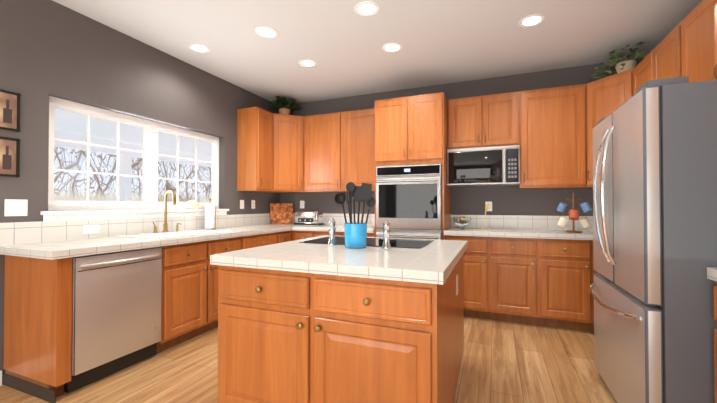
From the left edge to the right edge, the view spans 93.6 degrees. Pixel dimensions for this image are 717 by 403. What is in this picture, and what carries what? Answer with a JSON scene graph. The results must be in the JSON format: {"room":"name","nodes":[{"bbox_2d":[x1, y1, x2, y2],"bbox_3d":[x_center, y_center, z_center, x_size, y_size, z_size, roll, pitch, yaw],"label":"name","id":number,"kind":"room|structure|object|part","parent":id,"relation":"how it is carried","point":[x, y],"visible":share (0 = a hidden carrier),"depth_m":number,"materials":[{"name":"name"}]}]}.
{"room":"kitchen","nodes":[
{"label":"kitchen","id":0,"kind":"room"},
{"bbox_2d":[0,0,279,372],"bbox_3d":[-2.792,-0.151,1.511,0.160,2.740,8.000,0,-1,22],"label":"wall","id":1,"kind":"structure","parent":0,"point":[48,48],"depth_m":2.76,"materials":[{"name":"grey paint"}]},
{"bbox_2d":[0,136,20,177],"bbox_3d":[-2.392,-0.302,2.257,0.016,0.270,0.186,0,-1,22],"label":"framed picture","id":2,"kind":"object","parent":1,"relation":"attached to","point":[9,157],"visible":1,"depth_m":2.29,"materials":[{"name":"black metal"}]},
{"bbox_2d":[0,89,20,131],"bbox_3d":[-2.392,-0.617,2.261,0.016,0.270,0.186,0,-1,22],"label":"framed picture","id":3,"kind":"object","parent":1,"relation":"attached to","point":[9,110],"visible":1,"depth_m":2.30,"materials":[{"name":"black metal"}]},
{"bbox_2d":[4,199,27,215],"bbox_3d":[-2.365,0.043,2.328,0.014,0.115,0.120,0,-1,22],"label":"double light switch","id":4,"kind":"object","parent":1,"relation":"attached to","point":[15,207],"visible":1,"depth_m":2.32,"materials":[{"name":"white plastic"}]},
{"bbox_2d":[40,96,228,220],"bbox_3d":[-2.018,-0.320,3.330,0.175,0.960,1.840,0,-1,22],"label":"sliding window","id":5,"kind":"structure","parent":1,"relation":"in","point":[149,205],"depth_m":3.12,"materials":[{"name":"white plastic"}]},
{"bbox_3d":[-2.075,-0.359,3.354,0.004,0.840,1.710,0,-1,22],"label":"glass","id":6,"kind":"part","parent":5,"relation":"part of","materials":[{"name":"clear glass"}]},
{"bbox_3d":[-1.994,0.121,3.315,0.124,0.079,1.840,0,-1,22],"label":"sill trim","id":7,"kind":"part","parent":5,"relation":"part of","materials":[{"name":"white wood"}]},
{"bbox_2d":[186,200,197,208],"bbox_3d":[-1.816,0.033,3.681,0.120,0.100,0.120,0,-1,22],"label":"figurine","id":8,"kind":"object","parent":5,"relation":"on","point":[192,204],"visible":1,"depth_m":3.64,"materials":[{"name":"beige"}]},
{"bbox_2d":[240,200,243,208],"bbox_3d":[-1.522,0.038,4.404,0.008,0.115,0.075,0,-1,22],"label":"electrical outlet","id":9,"kind":"object","parent":1,"relation":"attached to","point":[241,204],"visible":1,"depth_m":4.40,"materials":[{"name":"white plastic"}]},
{"bbox_2d":[251,200,254,208],"bbox_3d":[-1.439,0.040,4.608,0.008,0.115,0.075,0,-1,22],"label":"electrical outlet","id":10,"kind":"object","parent":1,"relation":"attached to","point":[252,204],"visible":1,"depth_m":4.60,"materials":[{"name":"white plastic"}]},
{"bbox_2d":[237,107,272,191],"bbox_3d":[-1.332,-0.662,4.405,0.364,1.050,0.321,0,-1,22],"label":"upper cabinet","id":11,"kind":"object","parent":1,"relation":"attached to","point":[254,149],"visible":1,"depth_m":4.28,"materials":[{"name":"brown wood"}]},
{"bbox_2d":[0,317,615,402],"bbox_3d":[-0.611,1.258,0.606,4.870,0.100,8.320,0,-1,22],"label":"floor","id":12,"kind":"structure","parent":0,"point":[506,362],"depth_m":2.41,"materials":[{"name":"laminate"}]},
{"bbox_2d":[2,191,167,402],"bbox_3d":[-1.970,0.557,2.482,0.620,1.346,0.716,0,-1,22],"label":"base cabinet","id":13,"kind":"object","parent":12,"relation":"on","point":[37,321],"depth_m":2.13,"materials":[{"name":"brown wood"}]},
{"bbox_3d":[-2.115,1.189,2.150,0.598,0.075,0.006,0,-1,22],"label":"left base of the base cabinets","id":14,"kind":"part","parent":13,"relation":"part of","materials":[{"name":"wood"}]},
{"bbox_2d":[64,247,161,392],"bbox_3d":[-1.925,0.788,2.498,0.650,0.860,0.600,0,-1,22],"label":"dishwasher","id":15,"kind":"object","parent":12,"relation":"on","point":[116,310],"visible":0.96,"depth_m":2.34,"materials":[{"name":"silver metal"}]},
{"bbox_2d":[168,190,243,348],"bbox_3d":[-1.669,0.566,3.222,0.620,1.346,0.918,0,-1,22],"label":"base cabinet","id":16,"kind":"object","parent":12,"relation":"on","point":[192,280],"depth_m":2.98,"materials":[{"name":"brown wood"}]},
{"bbox_2d":[244,232,279,248],"bbox_3d":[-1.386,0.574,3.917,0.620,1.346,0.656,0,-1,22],"label":"base cabinet","id":17,"kind":"object","parent":12,"relation":"on","point":[251,241],"depth_m":3.81,"materials":[{"name":"brown wood"}]},
{"bbox_2d":[0,213,291,259],"bbox_3d":[-1.503,0.260,3.580,0.660,0.204,3.183,0,-1,22],"label":"countertop","id":18,"kind":"structure","parent":17,"relation":"on","point":[50,240],"depth_m":2.65,"materials":[{"name":"tile"}]},
{"bbox_2d":[83,224,98,233],"bbox_3d":[-2.176,0.225,2.746,0.014,0.070,0.115,0,-1,22],"label":"outlet","id":19,"kind":"object","parent":18,"relation":"attached to","point":[88,229],"visible":1,"depth_m":2.74,"materials":[{"name":"white plastic"}]},
{"bbox_2d":[203,198,215,229],"bbox_3d":[-1.655,0.138,3.744,0.136,0.353,0.136,0,-1,22],"label":"paper towel holder","id":20,"kind":"object","parent":18,"relation":"on","point":[209,215],"visible":0.9,"depth_m":3.71,"materials":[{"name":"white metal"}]},
{"bbox_2d":[270,203,292,223],"bbox_3d":[-1.135,0.177,4.966,0.330,0.300,0.049,0,-1,-20],"label":"cutting board","id":21,"kind":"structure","parent":18,"relation":"on","point":[281,213],"depth_m":4.96,"materials":[{"name":"brown wood"}]},
{"bbox_2d":[294,211,323,225],"bbox_3d":[-0.674,0.227,4.633,0.405,0.196,0.192,0,-1,22],"label":"toaster","id":22,"kind":"object","parent":18,"relation":"on","point":[313,218],"visible":1,"depth_m":4.56,"materials":[{"name":"silver metal"}]},
{"bbox_2d":[280,231,290,242],"bbox_3d":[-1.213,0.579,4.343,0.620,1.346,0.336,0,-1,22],"label":"base cabinet","id":23,"kind":"object","parent":12,"relation":"on","point":[285,236],"depth_m":4.24,"materials":[{"name":"brown wood"}]},
{"bbox_2d":[291,230,374,240],"bbox_3d":[-0.240,0.814,4.427,1.148,0.878,0.650,0,-1,22],"label":"base cabinet","id":24,"kind":"object","parent":12,"relation":"on","point":[297,235],"visible":0.1,"depth_m":4.27,"materials":[{"name":"brown wood"}]},
{"bbox_2d":[292,213,374,232],"bbox_3d":[-0.216,0.270,4.416,1.093,0.204,0.663,0,-1,22],"label":"countertop","id":25,"kind":"structure","parent":24,"relation":"on","point":[339,219],"depth_m":4.60,"materials":[{"name":"tile"}]},
{"bbox_2d":[218,255,463,402],"bbox_3d":[0.011,0.788,2.197,1.186,0.878,1.275,0,-1,22],"label":"base cabinet","id":26,"kind":"object","parent":12,"relation":"on","point":[291,337],"visible":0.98,"depth_m":1.58,"materials":[{"name":"brown wood"}]},
{"bbox_2d":[210,235,467,284],"bbox_3d":[0.015,0.322,2.212,1.247,0.050,1.315,0,-1,22],"label":"countertop","id":27,"kind":"structure","parent":26,"relation":"on","point":[435,261],"depth_m":1.72,"materials":[{"name":"tile"}]},
{"bbox_2d":[328,218,335,245],"bbox_3d":[-0.177,0.204,2.256,0.059,0.185,0.060,0,-1,22],"label":"salt mill","id":28,"kind":"object","parent":27,"relation":"on","point":[332,230],"visible":1,"depth_m":2.24,"materials":[{"name":"silver metal"}]},
{"bbox_2d":[335,182,375,247],"bbox_3d":[-0.019,0.085,2.182,0.262,0.422,0.146,0,-1,22],"label":"utensil crock","id":29,"kind":"object","parent":27,"relation":"on","point":[355,233],"visible":1,"depth_m":2.15,"materials":[{"name":"blue ceramic"}]},
{"bbox_2d":[299,236,433,248],"bbox_3d":[0.075,0.296,2.503,0.880,0.007,0.510,0,-1,22],"label":"glass cooktop","id":30,"kind":"object","parent":27,"relation":"in","point":[402,243],"visible":0.65,"depth_m":2.40,"materials":[{"name":"black"}]},
{"bbox_2d":[382,220,390,249],"bbox_3d":[0.173,0.205,2.081,0.059,0.180,0.060,0,-1,22],"label":"pepper mill","id":31,"kind":"object","parent":27,"relation":"on","point":[386,231],"visible":1,"depth_m":2.06,"materials":[{"name":"silver metal"}]},
{"bbox_2d":[375,92,450,239],"bbox_3d":[0.654,0.029,4.041,0.800,2.440,0.707,0,-1,22],"label":"tall cabinet","id":32,"kind":"object","parent":12,"relation":"on","point":[412,194],"visible":0.75,"depth_m":3.78,"materials":[{"name":"brown wood"}]},
{"bbox_2d":[445,235,492,319],"bbox_3d":[1.261,0.807,3.832,0.468,0.878,0.620,0,-1,22],"label":"base cabinet","id":33,"kind":"object","parent":12,"relation":"on","point":[478,257],"depth_m":3.51,"materials":[{"name":"brown wood"}]},
{"bbox_2d":[444,215,592,239],"bbox_3d":[1.959,0.260,3.540,1.989,0.204,0.646,0,-1,22],"label":"countertop","id":34,"kind":"structure","parent":33,"relation":"on","point":[527,226],"depth_m":3.77,"materials":[{"name":"tile"}]},
{"bbox_2d":[453,215,470,228],"bbox_3d":[1.185,0.236,3.850,0.200,0.159,0.200,0,-1,22],"label":"glass bowl","id":35,"kind":"object","parent":34,"relation":"on","point":[462,220],"visible":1,"depth_m":3.79,"materials":[{"name":"white"}]},
{"bbox_2d":[481,204,489,228],"bbox_3d":[1.444,0.173,3.825,0.100,0.284,0.082,0,-1,22],"label":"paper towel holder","id":36,"kind":"object","parent":34,"relation":"on","point":[486,206],"visible":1,"depth_m":3.80,"materials":[{"name":"silver metal"}]},
{"bbox_2d":[556,193,591,232],"bbox_3d":[2.159,0.110,3.379,0.309,0.399,0.328,0,-1,22],"label":"mug tree","id":37,"kind":"object","parent":34,"relation":"on","point":[574,214],"visible":1,"depth_m":3.35,"materials":[{"name":"brown wood"}]},
{"bbox_2d":[493,237,540,325],"bbox_3d":[1.669,0.805,3.665,0.486,0.878,0.620,0,-1,22],"label":"base cabinet","id":38,"kind":"object","parent":12,"relation":"on","point":[516,261],"depth_m":3.37,"materials":[{"name":"brown wood"}]},
{"bbox_2d":[541,238,596,331],"bbox_3d":[2.086,0.803,3.496,0.486,0.878,0.620,0,-1,22],"label":"base cabinet","id":39,"kind":"object","parent":12,"relation":"on","point":[541,282],"depth_m":3.21,"materials":[{"name":"brown wood"}]},
{"bbox_2d":[590,76,716,402],"bbox_3d":[1.829,0.326,1.859,0.856,1.785,0.910,0,-1,22],"label":"refrigerator","id":40,"kind":"object","parent":12,"relation":"on","point":[654,202],"visible":1,"depth_m":1.56,"materials":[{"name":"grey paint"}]},
{"bbox_2d":[713,282,716,402],"bbox_3d":[1.627,0.773,0.884,0.605,0.878,1.018,0,-1,22],"label":"base cabinet","id":41,"kind":"object","parent":12,"relation":"on","point":[715,337],"visible":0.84,"depth_m":1.42,"materials":[{"name":"brown wood"}]},
{"bbox_2d":[707,267,716,281],"bbox_3d":[1.247,0.218,-0.031,0.613,0.204,3.018,0,-1,22],"label":"countertop","id":42,"kind":"structure","parent":41,"relation":"on","point":[711,273],"depth_m":1.45,"materials":[{"name":"tile"}]},
{"bbox_2d":[52,0,701,103],"bbox_3d":[-0.611,-1.581,0.640,4.870,0.100,8.320,0,-1,22],"label":"ceiling","id":43,"kind":"structure","parent":0,"point":[340,43],"depth_m":3.07,"materials":[{"name":"grey paint"}]},
{"bbox_2d":[188,43,209,52],"bbox_3d":[-1.556,-1.497,3.291,0.196,0.007,0.196,0,-1,22],"label":"recessed light","id":44,"kind":"object","parent":43,"relation":"in","point":[199,48],"visible":1,"depth_m":3.29,"materials":[{"name":"white"}]},
{"bbox_2d":[255,26,277,37],"bbox_3d":[-0.815,-1.500,2.989,0.196,0.007,0.196,0,-1,22],"label":"recessed light","id":45,"kind":"object","parent":43,"relation":"in","point":[265,32],"visible":1,"depth_m":2.98,"materials":[{"name":"white"}]},
{"bbox_2d":[298,59,316,66],"bbox_3d":[-0.551,-1.493,3.638,0.196,0.007,0.196,0,-1,22],"label":"recessed light","id":46,"kind":"object","parent":43,"relation":"in","point":[307,63],"visible":1,"depth_m":3.63,"materials":[{"name":"white"}]},
{"bbox_2d":[354,1,378,15],"bbox_3d":[0.065,-1.505,2.631,0.196,0.007,0.196,0,-1,22],"label":"recessed light","id":47,"kind":"object","parent":43,"relation":"in","point":[366,8],"visible":1,"depth_m":2.63,"materials":[{"name":"white"}]},
{"bbox_2d":[382,43,401,51],"bbox_3d":[0.329,-1.497,3.279,0.196,0.007,0.196,0,-1,22],"label":"recessed light","id":48,"kind":"object","parent":43,"relation":"in","point":[392,47],"visible":1,"depth_m":3.28,"materials":[{"name":"white"}]},
{"bbox_2d":[519,14,544,26],"bbox_3d":[1.442,-1.502,2.804,0.196,0.007,0.196,0,-1,22],"label":"recessed light","id":49,"kind":"object","parent":43,"relation":"in","point":[532,20],"visible":1,"depth_m":2.80,"materials":[{"name":"white"}]},
{"bbox_2d":[280,57,644,215],"bbox_3d":[0.927,-0.117,4.402,4.870,2.740,0.160,0,-1,22],"label":"wall","id":50,"kind":"structure","parent":0,"point":[504,200],"depth_m":4.06,"materials":[{"name":"grey paint"}]},
{"bbox_2d":[263,113,312,192],"bbox_3d":[-1.037,-0.658,4.788,0.621,1.050,0.613,0,-1,22],"label":"upper cabinet","id":51,"kind":"object","parent":50,"relation":"attached to","point":[288,153],"visible":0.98,"depth_m":4.57,"materials":[{"name":"brown wood"}]},
{"bbox_2d":[268,96,302,114],"bbox_3d":[-1.052,-1.362,4.830,0.514,0.358,0.500,0,-1,22],"label":"potted plant","id":52,"kind":"object","parent":51,"relation":"on","point":[284,107],"visible":0.96,"depth_m":4.78,"materials":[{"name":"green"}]},
{"bbox_2d":[304,108,374,192],"bbox_3d":[-0.182,-0.660,4.575,1.141,1.050,0.364,0,-1,22],"label":"upper cabinet","id":53,"kind":"object","parent":50,"relation":"attached to","point":[339,151],"visible":0.94,"depth_m":4.45,"materials":[{"name":"brown wood"}]},
{"bbox_2d":[448,92,518,148],"bbox_3d":[1.443,-0.895,3.916,0.757,0.595,0.364,0,-1,22],"label":"upper cabinet","id":54,"kind":"object","parent":50,"relation":"attached to","point":[484,121],"visible":0.98,"depth_m":3.77,"materials":[{"name":"brown wood"}]},
{"bbox_2d":[447,145,519,186],"bbox_3d":[1.428,-0.392,3.873,0.753,0.407,0.443,0,-1,22],"label":"microwave","id":55,"kind":"object","parent":54,"relation":"attached to","point":[490,166],"visible":1,"depth_m":3.70,"materials":[{"name":"silver metal"}]},
{"bbox_2d":[485,202,491,210],"bbox_3d":[1.567,0.059,4.048,0.075,0.115,0.008,0,-1,22],"label":"electrical outlet","id":56,"kind":"object","parent":50,"relation":"attached to","point":[489,204],"visible":0.83,"depth_m":4.04,"materials":[{"name":"white plastic"}]},
{"bbox_2d":[518,84,586,188],"bbox_3d":[2.081,-0.671,3.653,0.616,1.050,0.364,0,-1,22],"label":"upper cabinet","id":57,"kind":"object","parent":50,"relation":"attached to","point":[553,135],"visible":1,"depth_m":3.52,"materials":[{"name":"brown wood"}]},
{"bbox_2d":[584,68,633,187],"bbox_3d":[2.598,-0.675,3.308,0.621,1.050,0.613,0,-1,22],"label":"upper cabinet","id":58,"kind":"object","parent":50,"relation":"attached to","point":[606,96],"visible":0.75,"depth_m":3.26,"materials":[{"name":"brown wood"}]},
{"bbox_2d":[590,42,646,78],"bbox_3d":[2.580,-1.353,3.248,0.595,0.303,0.565,0,-1,22],"label":"potted plant","id":59,"kind":"object","parent":58,"relation":"on","point":[628,63],"visible":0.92,"depth_m":3.21,"materials":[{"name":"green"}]},
{"bbox_3d":[1.570,-0.172,-0.265,0.160,2.740,8.000,0,-1,22],"label":"wall","id":60,"kind":"structure","parent":0,"visible":0},
{"bbox_2d":[632,0,716,94],"bbox_3d":[1.924,-0.699,1.310,0.364,1.050,3.600,0,-1,22],"label":"upper cabinet","id":61,"kind":"object","parent":60,"relation":"attached to","point":[686,45],"visible":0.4,"depth_m":2.15,"materials":[{"name":"brown wood"}]},
{"label":"outside","id":62,"kind":"structure","parent":0,"visible":0},
{"bbox_2d":[54,147,210,201],"bbox_3d":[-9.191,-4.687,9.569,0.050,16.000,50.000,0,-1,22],"label":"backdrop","id":63,"kind":"structure","parent":62,"point":[186,169],"depth_m":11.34,"materials":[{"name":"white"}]},
{"bbox_2d":[54,109,211,200],"bbox_3d":[-3.665,0.535,3.748,3.130,3.420,9.500,0,-1,22],"label":"sky","id":64,"kind":"structure","parent":62,"point":[101,124],"depth_m":5.76,"materials":[{"name":"white paint"}]}
]}

